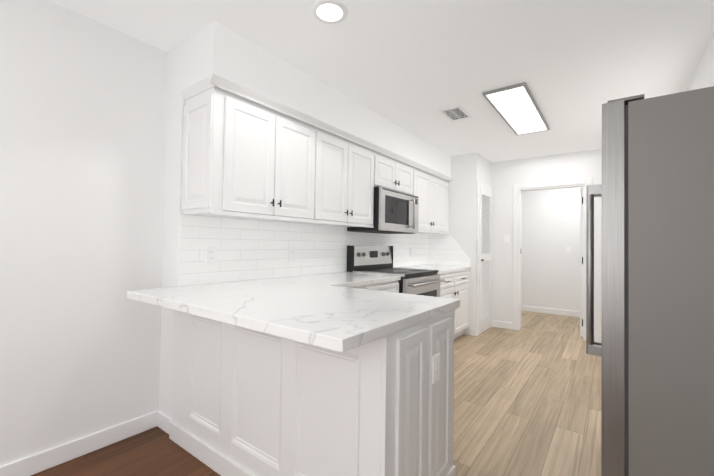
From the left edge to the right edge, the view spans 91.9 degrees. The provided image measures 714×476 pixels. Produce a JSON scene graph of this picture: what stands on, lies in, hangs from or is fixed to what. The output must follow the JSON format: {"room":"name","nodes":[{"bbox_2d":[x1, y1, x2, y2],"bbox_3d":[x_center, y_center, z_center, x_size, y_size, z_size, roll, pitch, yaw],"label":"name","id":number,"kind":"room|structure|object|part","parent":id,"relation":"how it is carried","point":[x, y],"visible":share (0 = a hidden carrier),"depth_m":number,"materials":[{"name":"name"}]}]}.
{"room":"kitchen","nodes":[
{"label":"kitchen","id":0,"kind":"room"},
{"bbox_2d":[0,0,167,465],"bbox_3d":[-2.194,-0.041,1.116,0.120,2.440,2.940,0,-1,37],"label":"wall","id":1,"kind":"structure","parent":0,"point":[82,131],"depth_m":1.89,"materials":[{"name":"white paint"}]},
{"bbox_2d":[0,410,158,475],"bbox_3d":[-2.156,1.128,1.054,0.015,0.100,2.940,0,-1,37],"label":"baseboard","id":2,"kind":"structure","parent":1,"relation":"attached to","point":[33,464],"depth_m":1.89,"materials":[{"name":"white paint"}]},
{"bbox_2d":[31,426,220,475],"bbox_3d":[-0.809,1.210,0.103,3.550,0.060,3.020,0,-1,37],"label":"floor","id":3,"kind":"structure","parent":0,"point":[155,451],"depth_m":1.86,"materials":[{"name":"brown wood"}]},
{"bbox_2d":[169,310,188,451],"bbox_3d":[-0.847,0.782,2.305,0.203,0.876,0.650,0,-1,37],"label":"base cabinet","id":4,"kind":"object","parent":3,"relation":"on","point":[179,425],"depth_m":2.04,"materials":[{"name":"white paint"}]},
{"bbox_2d":[189,314,232,475],"bbox_3d":[-0.601,0.782,2.122,0.410,0.876,0.650,0,-1,37],"label":"peninsula panel","id":5,"kind":"object","parent":3,"relation":"on","point":[210,341],"depth_m":1.86,"materials":[{"name":"white paint"}]},
{"bbox_2d":[159,42,426,417],"bbox_3d":[0.070,0.044,3.993,0.330,2.440,4.380,0,-1,37],"label":"wall","id":6,"kind":"structure","parent":0,"point":[175,105],"depth_m":2.20,"materials":[{"name":"white paint"}]},
{"bbox_2d":[158,411,171,433],"bbox_3d":[-1.202,1.162,2.167,0.193,0.100,0.015,0,-1,37],"label":"baseboard","id":7,"kind":"structure","parent":6,"relation":"attached to","point":[164,420],"depth_m":2.17,"materials":[{"name":"white paint"}]},
{"bbox_2d":[181,78,319,222],"bbox_3d":[-0.701,-0.505,2.388,0.339,0.735,0.843,0,-1,37],"label":"upper cabinet","id":8,"kind":"object","parent":6,"relation":"attached to","point":[248,154],"depth_m":2.14,"materials":[{"name":"white paint"}]},
{"bbox_3d":[-0.959,-0.499,2.061,0.314,0.645,0.012,0,-1,37],"label":"cabinet panel","id":9,"kind":"part","parent":8,"relation":"part of","materials":[{"name":"white paint"}]},
{"bbox_3d":[-0.336,-0.128,2.614,0.020,0.024,1.634,0,-1,37],"label":"cabinet rail","id":10,"kind":"part","parent":8,"relation":"part of","materials":[{"name":"white paint"}]},
{"bbox_2d":[296,126,375,227],"bbox_3d":[-0.211,-0.486,3.049,0.339,0.735,0.804,0,-1,37],"label":"upper cabinet","id":11,"kind":"object","parent":6,"relation":"attached to","point":[347,165],"depth_m":2.92,"materials":[{"name":"white paint"}]},
{"bbox_2d":[376,150,415,195],"bbox_3d":[0.269,-0.659,3.697,0.339,0.350,0.798,0,-1,37],"label":"upper cabinet","id":12,"kind":"object","parent":6,"relation":"attached to","point":[393,173],"depth_m":3.57,"materials":[{"name":"white paint"}]},
{"bbox_2d":[347,186,418,233],"bbox_3d":[0.316,-0.266,3.652,0.451,0.422,0.784,0,-1,37],"label":"microwave","id":13,"kind":"object","parent":12,"relation":"attached to","point":[395,212],"visible":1,"depth_m":3.44,"materials":[{"name":"silver metal"}]},
{"bbox_2d":[416,166,431,233],"bbox_3d":[0.644,-0.452,4.203,0.339,0.735,0.465,0,-1,37],"label":"upper cabinet","id":14,"kind":"object","parent":6,"relation":"attached to","point":[423,177],"depth_m":4.15,"materials":[{"name":"white paint"}]},
{"bbox_3d":[0.953,-0.077,4.353,0.020,0.024,1.092,0,-1,37],"label":"cabinet rail","id":15,"kind":"part","parent":14,"relation":"part of","materials":[{"name":"white paint"}]},
{"bbox_2d":[182,21,450,176],"bbox_3d":[0.112,-1.028,3.482,0.345,0.315,3.560,0,-1,37],"label":"soffit","id":16,"kind":"structure","parent":0,"point":[215,48],"depth_m":2.41,"materials":[{"name":"white paint"}]},
{"bbox_2d":[49,0,713,162],"bbox_3d":[1.006,-1.240,2.552,3.550,0.100,9.000,0,-1,37],"label":"ceiling","id":17,"kind":"structure","parent":0,"point":[413,67],"depth_m":2.20,"materials":[{"name":"white paint"}]},
{"bbox_2d":[311,0,347,23],"bbox_3d":[-0.147,-1.215,1.861,0.196,0.006,0.196,0,-1,37],"label":"recessed light","id":18,"kind":"object","parent":17,"relation":"in","point":[330,11],"visible":1,"depth_m":1.85,"materials":[{"name":"white paint"}]},
{"bbox_2d":[439,106,471,121],"bbox_3d":[0.934,-1.173,3.269,0.210,0.008,0.330,0,-1,37],"label":"ceiling vent","id":19,"kind":"object","parent":17,"relation":"in","point":[456,113],"visible":1,"depth_m":3.26,"materials":[{"name":"white metal"}]},
{"bbox_2d":[483,82,549,134],"bbox_3d":[1.524,-1.159,3.217,0.320,0.022,1.250,0,-1,37],"label":"recessed light","id":20,"kind":"object","parent":17,"relation":"in","point":[517,108],"visible":1,"depth_m":3.08,"materials":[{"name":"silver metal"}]},
{"bbox_2d":[433,152,491,334],"bbox_3d":[1.507,0.084,5.068,0.700,2.440,0.700,0,-1,37],"label":"wall","id":21,"kind":"structure","parent":0,"point":[468,170],"depth_m":4.67,"materials":[{"name":"white paint"}]},
{"bbox_2d":[178,215,469,285],"bbox_3d":[0.207,0.118,3.380,0.620,0.443,3.556,0,-1,37],"label":"backsplash","id":22,"kind":"structure","parent":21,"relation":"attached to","point":[215,250],"depth_m":2.75,"materials":[{"name":"tile"}]},
{"bbox_2d":[206,247,215,264],"bbox_3d":[-0.969,0.118,2.295,0.008,0.116,0.072,0,-1,37],"label":"outlet","id":23,"kind":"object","parent":22,"relation":"attached to","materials":[{"name":"white plastic"}]},
{"bbox_2d":[289,247,294,260],"bbox_3d":[-0.540,0.134,2.873,0.008,0.116,0.072,0,-1,37],"label":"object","id":24,"kind":"structure","parent":22,"relation":"attached to","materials":[{"name":"white plastic"}]},
{"bbox_2d":[432,170,451,233],"bbox_3d":[0.972,-0.439,4.645,0.339,0.735,0.636,0,-1,37],"label":"upper cabinet","id":25,"kind":"object","parent":21,"relation":"attached to","point":[440,185],"depth_m":4.53,"materials":[{"name":"white paint"}]},
{"bbox_3d":[0.116,-0.847,3.461,0.374,0.046,3.575,0,-1,37],"label":"cabinet crown moulding","id":26,"kind":"part","parent":25,"relation":"part of","materials":[{"name":"white paint"}]},
{"bbox_2d":[470,328,475,335],"bbox_3d":[1.537,1.245,4.567,0.085,0.100,0.015,0,-1,37],"label":"baseboard","id":27,"kind":"structure","parent":21,"relation":"attached to","point":[472,331],"depth_m":4.56,"materials":[{"name":"white paint"}]},
{"bbox_2d":[476,180,491,335],"bbox_3d":[1.794,0.269,4.850,0.016,2.070,0.650,0,-1,37],"label":"door frame","id":28,"kind":"structure","parent":21,"relation":"attached to","point":[479,183],"depth_m":4.60,"materials":[{"name":"white paint"}]},
{"bbox_2d":[479,185,491,333],"bbox_3d":[1.812,0.294,4.836,0.062,1.995,0.524,0,-1,37],"label":"door leaf","id":29,"kind":"structure","parent":21,"relation":"in","point":[485,232],"depth_m":4.84,"materials":[{"name":"white paint"}]},
{"bbox_2d":[453,311,601,475],"bbox_3d":[1.869,1.314,3.718,3.550,0.060,5.980,0,-1,37],"label":"floor","id":30,"kind":"structure","parent":0,"point":[527,399],"depth_m":2.65,"materials":[{"name":"beige wood"}]},
{"bbox_2d":[229,325,292,475],"bbox_3d":[-0.298,0.782,1.897,0.545,0.876,0.650,0,-1,37],"label":"peninsula panel","id":31,"kind":"object","parent":30,"relation":"on","point":[247,402],"depth_m":1.62,"materials":[{"name":"white paint"}]},
{"bbox_2d":[352,285,368,289],"bbox_3d":[-0.330,0.796,2.644,0.629,0.876,0.508,0,-1,37],"label":"base cabinet","id":32,"kind":"object","parent":30,"relation":"on","point":[366,286],"depth_m":2.67,"materials":[{"name":"white paint"}]},
{"bbox_2d":[127,272,400,310],"bbox_3d":[-0.428,0.334,2.487,0.660,0.040,1.942,0,-1,37],"label":"countertop","id":33,"kind":"structure","parent":32,"relation":"on","point":[167,297],"depth_m":2.16,"materials":[{"name":"stone"}]},
{"bbox_2d":[293,306,460,475],"bbox_3d":[0.081,0.782,1.617,0.554,0.876,0.650,0,-1,37],"label":"base cabinet","id":34,"kind":"object","parent":30,"relation":"on","point":[374,408],"depth_m":1.36,"materials":[{"name":"white paint"}]},
{"bbox_2d":[179,284,459,352],"bbox_3d":[-0.106,0.323,1.637,0.870,0.040,0.960,0,-1,37],"label":"countertop","id":35,"kind":"structure","parent":34,"relation":"on","point":[336,311],"depth_m":1.42,"materials":[{"name":"stone"}]},
{"bbox_2d":[432,353,439,383],"bbox_3d":[0.346,0.566,1.501,0.008,0.116,0.072,0,-1,37],"label":"outlet","id":36,"kind":"object","parent":34,"relation":"attached to","point":[435,367],"visible":1,"depth_m":1.49,"materials":[{"name":"white plastic"}]},
{"bbox_2d":[369,281,398,292],"bbox_3d":[-0.025,0.808,3.057,0.629,0.876,0.519,0,-1,37],"label":"base cabinet","id":37,"kind":"object","parent":30,"relation":"on","point":[393,286],"depth_m":2.92,"materials":[{"name":"white paint"}]},
{"bbox_2d":[347,246,444,296],"bbox_3d":[0.413,0.672,3.541,0.736,1.176,0.762,0,-1,37],"label":"electric range","id":38,"kind":"object","parent":30,"relation":"on","point":[376,260],"visible":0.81,"depth_m":3.49,"materials":[{"name":"silver metal"}]},
{"bbox_2d":[440,270,469,334],"bbox_3d":[0.925,0.845,4.338,0.629,0.876,1.125,0,-1,37],"label":"base cabinet","id":39,"kind":"object","parent":30,"relation":"on","point":[455,285],"depth_m":4.31,"materials":[{"name":"white paint"}]},
{"bbox_2d":[395,264,470,273],"bbox_3d":[0.932,0.387,4.344,0.633,0.040,1.128,0,-1,37],"label":"countertop","id":40,"kind":"structure","parent":39,"relation":"on","point":[442,269],"depth_m":4.28,"materials":[{"name":"stone"}]},
{"bbox_2d":[586,86,713,475],"bbox_3d":[1.552,0.343,1.547,0.875,1.792,0.900,0,-1,37],"label":"refrigerator","id":41,"kind":"object","parent":30,"relation":"on","point":[654,348],"visible":1,"depth_m":1.30,"materials":[{"name":"grey metal"}]},
{"bbox_2d":[491,149,601,334],"bbox_3d":[2.764,0.093,4.647,3.220,2.440,0.120,0,-1,37],"label":"wall","id":42,"kind":"structure","parent":0,"point":[505,177],"depth_m":4.95,"materials":[{"name":"white paint"}]},
{"bbox_2d":[491,320,511,329],"bbox_3d":[2.103,1.262,5.018,0.287,0.100,0.015,0,-1,37],"label":"baseboard","id":43,"kind":"structure","parent":42,"relation":"attached to","point":[501,324],"depth_m":5.01,"materials":[{"name":"white paint"}]},
{"bbox_2d":[504,235,508,242],"bbox_3d":[2.172,0.012,5.007,0.072,0.116,0.008,0,-1,37],"label":"light switch","id":44,"kind":"object","parent":42,"relation":"attached to","point":[506,238],"visible":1,"depth_m":5.01,"materials":[{"name":"white plastic"}]},
{"bbox_2d":[518,184,584,339],"bbox_3d":[2.652,0.308,4.723,0.790,2.010,0.120,0,-1,37],"label":"lining","id":45,"kind":"object","parent":42,"relation":"attached to","point":[520,255],"visible":0.88,"depth_m":4.89,"materials":[{"name":"white paint"}]},
{"bbox_2d":[580,188,582,336],"bbox_3d":[3.196,0.327,4.866,0.110,1.970,0.751,0,-1,37],"label":"door leaf","id":46,"kind":"structure","parent":45,"relation":"attached to","point":[581,264],"depth_m":4.57,"materials":[{"name":"white paint"}]},
{"bbox_2d":[512,178,591,340],"bbox_3d":[2.612,0.269,4.669,0.940,2.085,0.016,0,-1,37],"label":"door frame","id":47,"kind":"structure","parent":42,"relation":"attached to","point":[585,181],"depth_m":4.90,"materials":[{"name":"white paint"}]},
{"bbox_2d":[594,334,601,341],"bbox_3d":[3.248,1.262,4.169,0.672,0.100,0.015,0,-1,37],"label":"baseboard","id":48,"kind":"structure","parent":42,"relation":"attached to","point":[597,337],"depth_m":4.33,"materials":[{"name":"white paint"}]},
{"bbox_2d":[522,187,582,311],"bbox_3d":[3.631,0.133,6.094,3.550,2.440,0.120,0,-1,37],"label":"wall","id":49,"kind":"structure","parent":0,"point":[550,234],"depth_m":6.14,"materials":[{"name":"white paint"}]},
{"bbox_2d":[522,305,579,317],"bbox_3d":[3.715,1.301,5.914,2.200,0.100,0.015,0,-1,37],"label":"baseboard","id":50,"kind":"structure","parent":49,"relation":"attached to","point":[552,311],"depth_m":6.11,"materials":[{"name":"white paint"}]},
{"bbox_2d":[566,247,570,253],"bbox_3d":[3.668,0.211,5.985,0.072,0.116,0.008,0,-1,37],"label":"light switch","id":51,"kind":"object","parent":49,"relation":"attached to","point":[568,250],"visible":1,"depth_m":5.98,"materials":[{"name":"white plastic"}]},
{"bbox_2d":[686,31,713,90],"bbox_3d":[3.006,0.062,2.774,0.600,2.440,2.600,0,-1,37],"label":"wall","id":52,"kind":"structure","parent":0,"point":[703,76],"depth_m":2.15,"materials":[{"name":"white paint"}]}
]}

